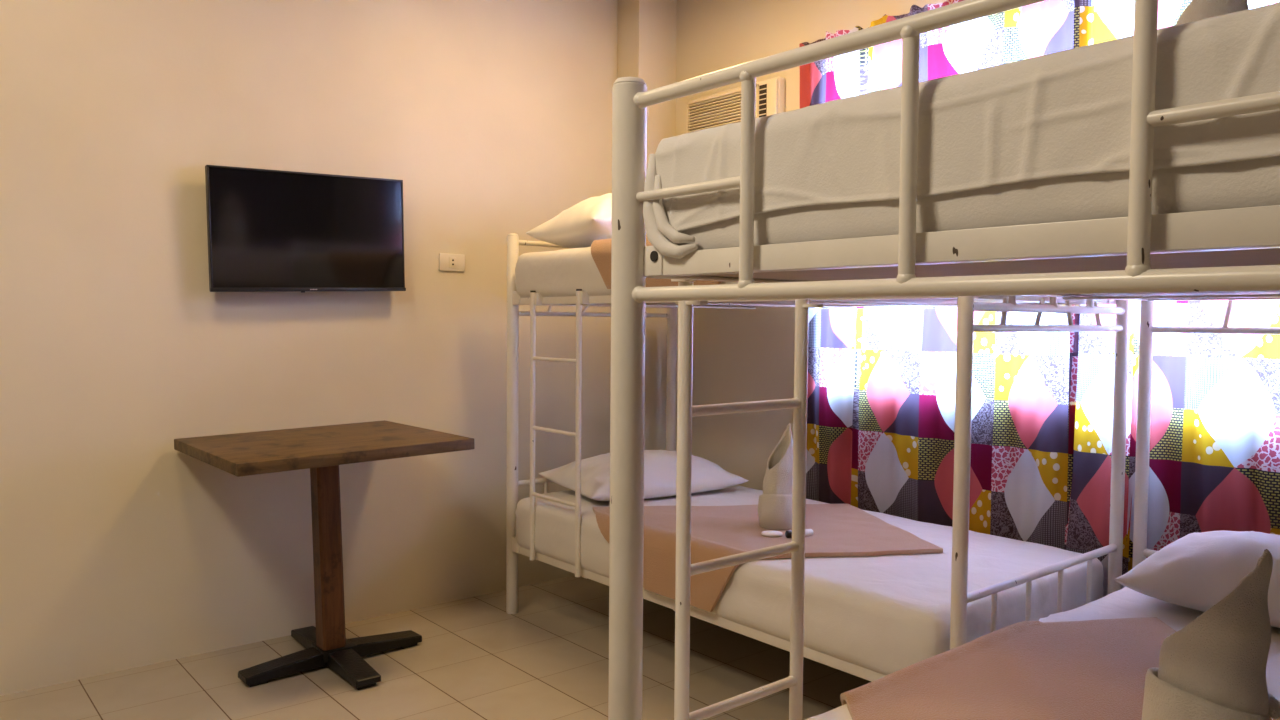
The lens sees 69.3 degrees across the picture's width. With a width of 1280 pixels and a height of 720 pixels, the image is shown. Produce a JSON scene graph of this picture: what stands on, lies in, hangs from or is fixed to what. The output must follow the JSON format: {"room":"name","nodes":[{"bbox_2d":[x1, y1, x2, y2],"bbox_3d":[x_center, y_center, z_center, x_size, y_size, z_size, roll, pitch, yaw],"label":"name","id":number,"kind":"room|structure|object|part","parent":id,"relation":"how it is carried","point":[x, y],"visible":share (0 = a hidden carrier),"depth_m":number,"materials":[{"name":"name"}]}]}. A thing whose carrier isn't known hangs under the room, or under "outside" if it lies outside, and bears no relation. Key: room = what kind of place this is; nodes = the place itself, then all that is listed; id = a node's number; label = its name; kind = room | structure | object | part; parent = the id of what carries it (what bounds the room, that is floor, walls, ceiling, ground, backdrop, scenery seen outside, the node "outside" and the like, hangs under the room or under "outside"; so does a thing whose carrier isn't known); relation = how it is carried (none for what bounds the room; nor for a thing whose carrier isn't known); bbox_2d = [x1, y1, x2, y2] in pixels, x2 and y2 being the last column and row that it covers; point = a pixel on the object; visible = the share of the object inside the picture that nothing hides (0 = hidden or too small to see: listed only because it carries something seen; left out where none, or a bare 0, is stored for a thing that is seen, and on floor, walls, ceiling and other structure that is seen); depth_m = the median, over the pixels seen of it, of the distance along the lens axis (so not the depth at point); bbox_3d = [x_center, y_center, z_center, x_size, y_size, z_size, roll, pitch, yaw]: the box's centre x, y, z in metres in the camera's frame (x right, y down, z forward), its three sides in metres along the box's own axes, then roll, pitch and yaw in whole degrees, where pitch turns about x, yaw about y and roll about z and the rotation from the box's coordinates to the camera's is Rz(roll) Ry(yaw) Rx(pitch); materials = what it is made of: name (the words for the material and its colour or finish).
{"room":"dormitory","nodes":[
{"label":"dormitory","id":0,"kind":"room"},
{"bbox_2d":[0,0,617,695],"bbox_3d":[-1.657,-0.337,3.326,4.660,2.800,0.150,-2,3,-40],"label":"wall","id":1,"kind":"structure","parent":0,"point":[121,548],"depth_m":3.42,"materials":[{"name":"beige paint"}]},
{"bbox_2d":[205,165,405,292],"bbox_3d":[-1.250,-0.481,3.507,0.751,0.465,0.085,-2,3,-40],"label":"television","id":2,"kind":"object","parent":1,"relation":"attached to","point":[268,230],"visible":1,"depth_m":3.45,"materials":[{"name":"black plastic"}]},
{"bbox_3d":[-1.244,-0.481,3.498,0.748,0.463,0.056,-2,3,-40],"label":"casing","id":3,"kind":"part","parent":2,"relation":"part of","materials":[{"name":"black plastic"}]},
{"bbox_2d":[439,253,464,271],"bbox_3d":[-0.799,-0.414,3.937,0.120,0.074,0.010,-2,3,-40],"label":"wall outlet","id":4,"kind":"object","parent":1,"relation":"attached to","point":[447,262],"visible":1,"depth_m":3.93,"materials":[{"name":"beige plastic"}]},
{"bbox_2d":[449,257,455,267],"bbox_3d":[-0.796,-0.414,3.936,0.034,0.048,0.004,-2,3,-40],"label":"socket","id":5,"kind":"object","parent":4,"relation":"attached to","point":[452,260],"depth_m":3.93,"materials":[{"name":"white"}]},
{"bbox_2d":[0,575,870,719],"bbox_3d":[-0.256,1.194,1.702,4.660,0.100,4.550,-2,3,-40],"label":"floor","id":6,"kind":"structure","parent":0,"point":[474,659],"depth_m":3.15,"materials":[{"name":"beige ceramic"}]},
{"bbox_2d":[174,420,474,689],"bbox_3d":[-1.105,0.669,3.238,0.786,0.807,0.716,-2,3,-40],"label":"pedestal table","id":7,"kind":"object","parent":6,"relation":"on","point":[321,449],"visible":1,"depth_m":3.19,"materials":[{"name":"brown wood"}]},
{"bbox_3d":[-1.200,1.045,3.169,0.315,0.060,0.086,-2,3,-42],"label":"arm","id":8,"kind":"part","parent":7,"relation":"part of","materials":[{"name":"black paint"}]},
{"bbox_3d":[-1.186,1.035,3.405,0.086,0.060,0.335,-1,3,-38],"label":"arm","id":9,"kind":"part","parent":7,"relation":"part of","materials":[{"name":"black paint"}]},
{"bbox_3d":[-0.986,1.047,3.159,0.086,0.060,0.300,-2,3,-40],"label":"arm","id":10,"kind":"part","parent":7,"relation":"part of","materials":[{"name":"black paint"}]},
{"bbox_3d":[-0.961,1.037,3.382,0.325,0.060,0.086,-2,3,-42],"label":"arm","id":11,"kind":"part","parent":7,"relation":"part of","materials":[{"name":"black paint"}]},
{"bbox_2d":[506,233,1129,681],"bbox_3d":[0.454,0.295,3.316,0.957,1.571,2.083,-2,3,-40],"label":"bunk bed","id":12,"kind":"object","parent":6,"relation":"on","point":[966,306],"visible":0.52,"depth_m":2.81,"materials":[{"name":"white metal"}]},
{"bbox_3d":[-0.526,0.266,3.822,0.048,1.571,0.048,-2,3,-40],"label":"post","id":13,"kind":"part","parent":12,"relation":"part of","materials":[{"name":"white metal"}]},
{"bbox_3d":[-0.166,-0.262,4.059,0.832,0.056,0.040,-2,3,-40],"label":"rail","id":14,"kind":"part","parent":12,"relation":"part of","materials":[{"name":"white metal"}]},
{"bbox_2d":[515,247,737,297],"bbox_3d":[0.481,-0.314,3.297,0.976,0.195,1.989,-2,3,-40],"label":"mattress","id":15,"kind":"object","parent":12,"relation":"on","point":[558,273],"visible":0.08,"depth_m":3.49,"materials":[{"name":"white fabric"}]},
{"bbox_2d":[526,193,646,247],"bbox_3d":[0.000,-0.560,3.801,0.796,0.240,0.489,-1,3,-37],"label":"pillow","id":16,"kind":"object","parent":15,"relation":"on","point":[589,220],"visible":0.33,"depth_m":3.57,"materials":[{"name":"white fabric"}]},
{"bbox_2d":[591,235,721,288],"bbox_3d":[0.300,-0.327,3.021,0.952,0.184,0.782,0,2,0],"label":"blanket","id":17,"kind":"object","parent":15,"relation":"on","point":[600,249],"visible":0.09,"depth_m":3.23,"materials":[{"name":"beige fabric"}]},
{"bbox_3d":[0.148,0.247,4.386,0.048,1.571,0.048,-2,3,-40],"label":"post","id":18,"kind":"part","parent":12,"relation":"part of","materials":[{"name":"white metal"}]},
{"bbox_3d":[0.127,0.795,3.061,0.042,0.059,2.006,-2,3,-40],"label":"rail","id":19,"kind":"part","parent":12,"relation":"part of","materials":[{"name":"white metal"}]},
{"bbox_3d":[0.135,-0.216,3.018,0.042,0.056,2.006,-2,3,-40],"label":"rail","id":20,"kind":"part","parent":12,"relation":"part of","materials":[{"name":"white metal"}]},
{"bbox_2d":[515,485,1103,675],"bbox_3d":[0.473,0.686,3.338,0.973,0.215,1.984,-2,3,-40],"label":"mattress","id":21,"kind":"object","parent":12,"relation":"on","point":[886,615],"visible":0.5,"depth_m":2.69,"materials":[{"name":"white fabric"}]},
{"bbox_2d":[539,450,748,500],"bbox_3d":[0.015,0.469,3.901,0.755,0.175,0.469,-1,3,-32],"label":"pillow","id":22,"kind":"object","parent":21,"relation":"on","point":[660,466],"visible":0.72,"depth_m":3.78,"materials":[{"name":"white fabric"}]},
{"bbox_2d":[593,504,942,611],"bbox_3d":[0.380,0.667,3.197,1.021,0.202,0.777,0,2,-9],"label":"blanket","id":23,"kind":"object","parent":21,"relation":"on","point":[839,530],"visible":0.72,"depth_m":3.05,"materials":[{"name":"beige fabric"}]},
{"bbox_2d":[761,530,782,536],"bbox_3d":[0.434,0.571,3.047,0.063,0.017,0.060,-2,3,-40],"label":"soap bar","id":24,"kind":"object","parent":23,"relation":"on","point":[770,533],"visible":1,"depth_m":3.03,"materials":[{"name":"white"}]},
{"bbox_2d":[758,423,792,529],"bbox_3d":[0.480,0.396,3.195,0.142,0.354,0.139,-2,3,-40],"label":"towel","id":25,"kind":"object","parent":23,"relation":"on","point":[775,504],"visible":0.95,"depth_m":3.15,"materials":[{"name":"white fabric"}]},
{"bbox_2d":[785,529,812,537],"bbox_3d":[0.523,0.568,3.035,0.098,0.025,0.025,-1,3,-22],"label":"shampoo bottle","id":26,"kind":"object","parent":23,"relation":"on","point":[808,532],"visible":0.53,"depth_m":3.03,"materials":[{"name":"white"}]},
{"bbox_3d":[0.807,-0.234,3.581,0.040,0.056,2.006,-2,3,-40],"label":"rail","id":27,"kind":"part","parent":12,"relation":"part of","materials":[{"name":"white metal"}]},
{"bbox_3d":[0.784,0.342,2.260,0.038,1.571,0.038,-2,3,-40],"label":"post","id":28,"kind":"part","parent":12,"relation":"part of","materials":[{"name":"white metal"}]},
{"bbox_3d":[1.106,-0.188,2.543,0.832,0.056,0.040,-2,3,-40],"label":"rail","id":29,"kind":"part","parent":12,"relation":"part of","materials":[{"name":"white metal"}]},
{"bbox_3d":[1.125,-0.139,2.522,0.880,0.027,0.026,-2,3,-40],"label":"guard rail","id":30,"kind":"part","parent":12,"relation":"part of","materials":[{"name":"white metal"}]},
{"bbox_3d":[1.458,0.324,2.825,0.038,1.571,0.038,-2,3,-40],"label":"post","id":31,"kind":"part","parent":12,"relation":"part of","materials":[{"name":"white metal"}]},
{"bbox_2d":[608,0,1279,719],"bbox_3d":[1.055,0.352,1.747,2.034,1.599,1.112,-2,3,-40],"label":"bunk bed","id":32,"kind":"object","parent":6,"relation":"on","point":[1233,254],"visible":0.88,"depth_m":1.27,"materials":[{"name":"white metal"}]},
{"bbox_3d":[-0.022,0.354,1.493,0.055,1.599,0.055,-2,3,-40],"label":"post","id":33,"kind":"part","parent":32,"relation":"part of","materials":[{"name":"white metal"}]},
{"bbox_3d":[0.313,-0.385,1.068,0.025,0.026,1.026,-2,3,-40],"label":"rail","id":34,"kind":"part","parent":32,"relation":"part of","materials":[{"name":"white metal"}]},
{"bbox_3d":[0.747,-0.177,2.111,1.952,0.047,0.042,-2,3,-40],"label":"rail","id":35,"kind":"part","parent":32,"relation":"part of","materials":[{"name":"white metal"}]},
{"bbox_3d":[0.311,-0.085,1.081,0.026,0.027,1.026,-2,3,-40],"label":"guard rail","id":36,"kind":"part","parent":32,"relation":"part of","materials":[{"name":"white metal"}]},
{"bbox_2d":[643,2,1279,258],"bbox_3d":[1.060,-0.254,1.699,1.963,0.206,1.006,-2,3,-40],"label":"mattress","id":37,"kind":"object","parent":32,"relation":"on","point":[1044,138],"visible":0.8,"depth_m":1.00,"materials":[{"name":"white fabric"}]},
{"bbox_2d":[1176,0,1248,24],"bbox_3d":[1.000,-0.542,1.656,0.165,0.373,0.169,-2,3,-40],"label":"towel","id":38,"kind":"object","parent":37,"relation":"on","point":[1196,10],"visible":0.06,"depth_m":1.60,"materials":[{"name":"white fabric"}]},
{"bbox_3d":[0.334,-0.138,1.098,0.040,0.047,0.990,-2,3,-40],"label":"rail","id":39,"kind":"part","parent":32,"relation":"part of","materials":[{"name":"white metal"}]},
{"bbox_2d":[805,587,1279,719],"bbox_3d":[1.076,0.759,1.748,1.916,0.213,0.987,-2,3,-40],"label":"mattress","id":40,"kind":"object","parent":32,"relation":"on","point":[1126,602],"visible":0.18,"depth_m":2.29,"materials":[{"name":"white fabric"}]},
{"bbox_2d":[840,617,1279,719],"bbox_3d":[0.798,0.731,1.691,0.834,0.194,1.144,1,2,3],"label":"blanket","id":41,"kind":"object","parent":40,"relation":"on","point":[1087,669],"visible":0.79,"depth_m":1.84,"materials":[{"name":"beige fabric"}]},
{"bbox_2d":[1142,549,1279,719],"bbox_3d":[0.856,0.463,1.394,0.168,0.380,0.171,-2,3,-40],"label":"towel","id":42,"kind":"object","parent":41,"relation":"on","point":[1213,667],"visible":1,"depth_m":1.34,"materials":[{"name":"white fabric"}]},
{"bbox_2d":[1114,530,1279,627],"bbox_3d":[1.571,0.530,2.281,0.428,0.207,0.612,-2,3,-44],"label":"pillow","id":43,"kind":"object","parent":40,"relation":"on","point":[1196,571],"visible":0.87,"depth_m":2.26,"materials":[{"name":"white fabric"}]},
{"bbox_3d":[1.502,0.312,2.769,0.036,1.599,0.036,-2,3,-40],"label":"post","id":44,"kind":"part","parent":32,"relation":"part of","materials":[{"name":"white metal"}]},
{"bbox_3d":[1.812,-0.178,2.335,0.040,0.047,0.990,-2,3,-40],"label":"rail","id":45,"kind":"part","parent":32,"relation":"part of","materials":[{"name":"white metal"}]},
{"bbox_2d":[617,0,676,449],"bbox_3d":[0.024,-0.375,4.528,0.237,2.800,0.165,-2,3,-40],"label":"pilaster","id":46,"kind":"object","parent":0,"point":[646,29],"visible":0.14,"depth_m":4.45,"materials":[{"name":"beige paint"}]},
{"bbox_2d":[675,0,946,489],"bbox_3d":[1.484,-0.302,3.089,0.150,2.800,4.250,-2,3,-40],"label":"wall","id":47,"kind":"structure","parent":0,"point":[740,355],"depth_m":4.17,"materials":[{"name":"beige paint"}]},
{"bbox_2d":[686,77,784,132],"bbox_3d":[0.418,-1.018,4.171,0.065,0.402,0.570,-2,3,-40],"label":"air conditioner","id":48,"kind":"object","parent":47,"relation":"attached to","point":[721,108],"visible":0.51,"depth_m":4.15,"materials":[{"name":"beige plastic"}]},
{"bbox_2d":[686,84,758,132],"bbox_3d":[0.368,-1.019,4.197,0.017,0.372,0.454,-2,3,-40],"label":"grille","id":49,"kind":"object","parent":48,"relation":"attached to","point":[721,108],"depth_m":4.21,"materials":[{"name":"beige plastic"}]},
{"bbox_3d":[0.424,-1.018,4.176,0.048,0.402,0.570,-2,3,-40],"label":"casing","id":50,"kind":"part","parent":48,"relation":"part of","materials":[{"name":"beige plastic"}]},
{"bbox_2d":[759,84,766,117],"bbox_3d":[0.529,-1.082,3.992,0.002,0.206,0.042,-2,3,-40],"label":"vent","id":51,"kind":"object","parent":48,"relation":"attached to","point":[762,87],"depth_m":3.99,"materials":[{"name":"brown"}]},
{"bbox_3d":[0.550,-1.010,3.982,0.015,0.376,0.102,-2,3,-40],"label":"panel","id":52,"kind":"part","parent":48,"relation":"part of","materials":[{"name":"beige plastic"}]},
{"bbox_3d":[1.403,-1.236,3.024,0.019,0.012,2.272,-2,3,-40],"label":"curtain rod","id":53,"kind":"object","parent":47,"relation":"attached to","visible":0},
{"bbox_2d":[799,0,1079,548],"bbox_3d":[1.040,-0.227,3.451,0.056,2.172,1.200,-2,3,-40],"label":"curtain","id":54,"kind":"object","parent":53,"relation":"hanging from","point":[881,389],"visible":0.42,"depth_m":3.39,"materials":[{"name":"fabric"}]},
{"bbox_2d":[1064,0,1134,596],"bbox_3d":[1.461,-0.207,2.924,0.056,2.182,0.210,-2,3,-40],"label":"curtain","id":55,"kind":"object","parent":53,"relation":"hanging from","point":[1095,21],"visible":0.38,"depth_m":2.93,"materials":[{"name":"fabric"}]},
{"bbox_2d":[1126,0,1279,571],"bbox_3d":[1.809,-0.185,2.527,0.051,2.177,0.865,-2,3,-40],"label":"curtain","id":56,"kind":"object","parent":53,"relation":"hanging from","point":[1214,455],"visible":0.32,"depth_m":2.70,"materials":[{"name":"fabric"}]}
]}

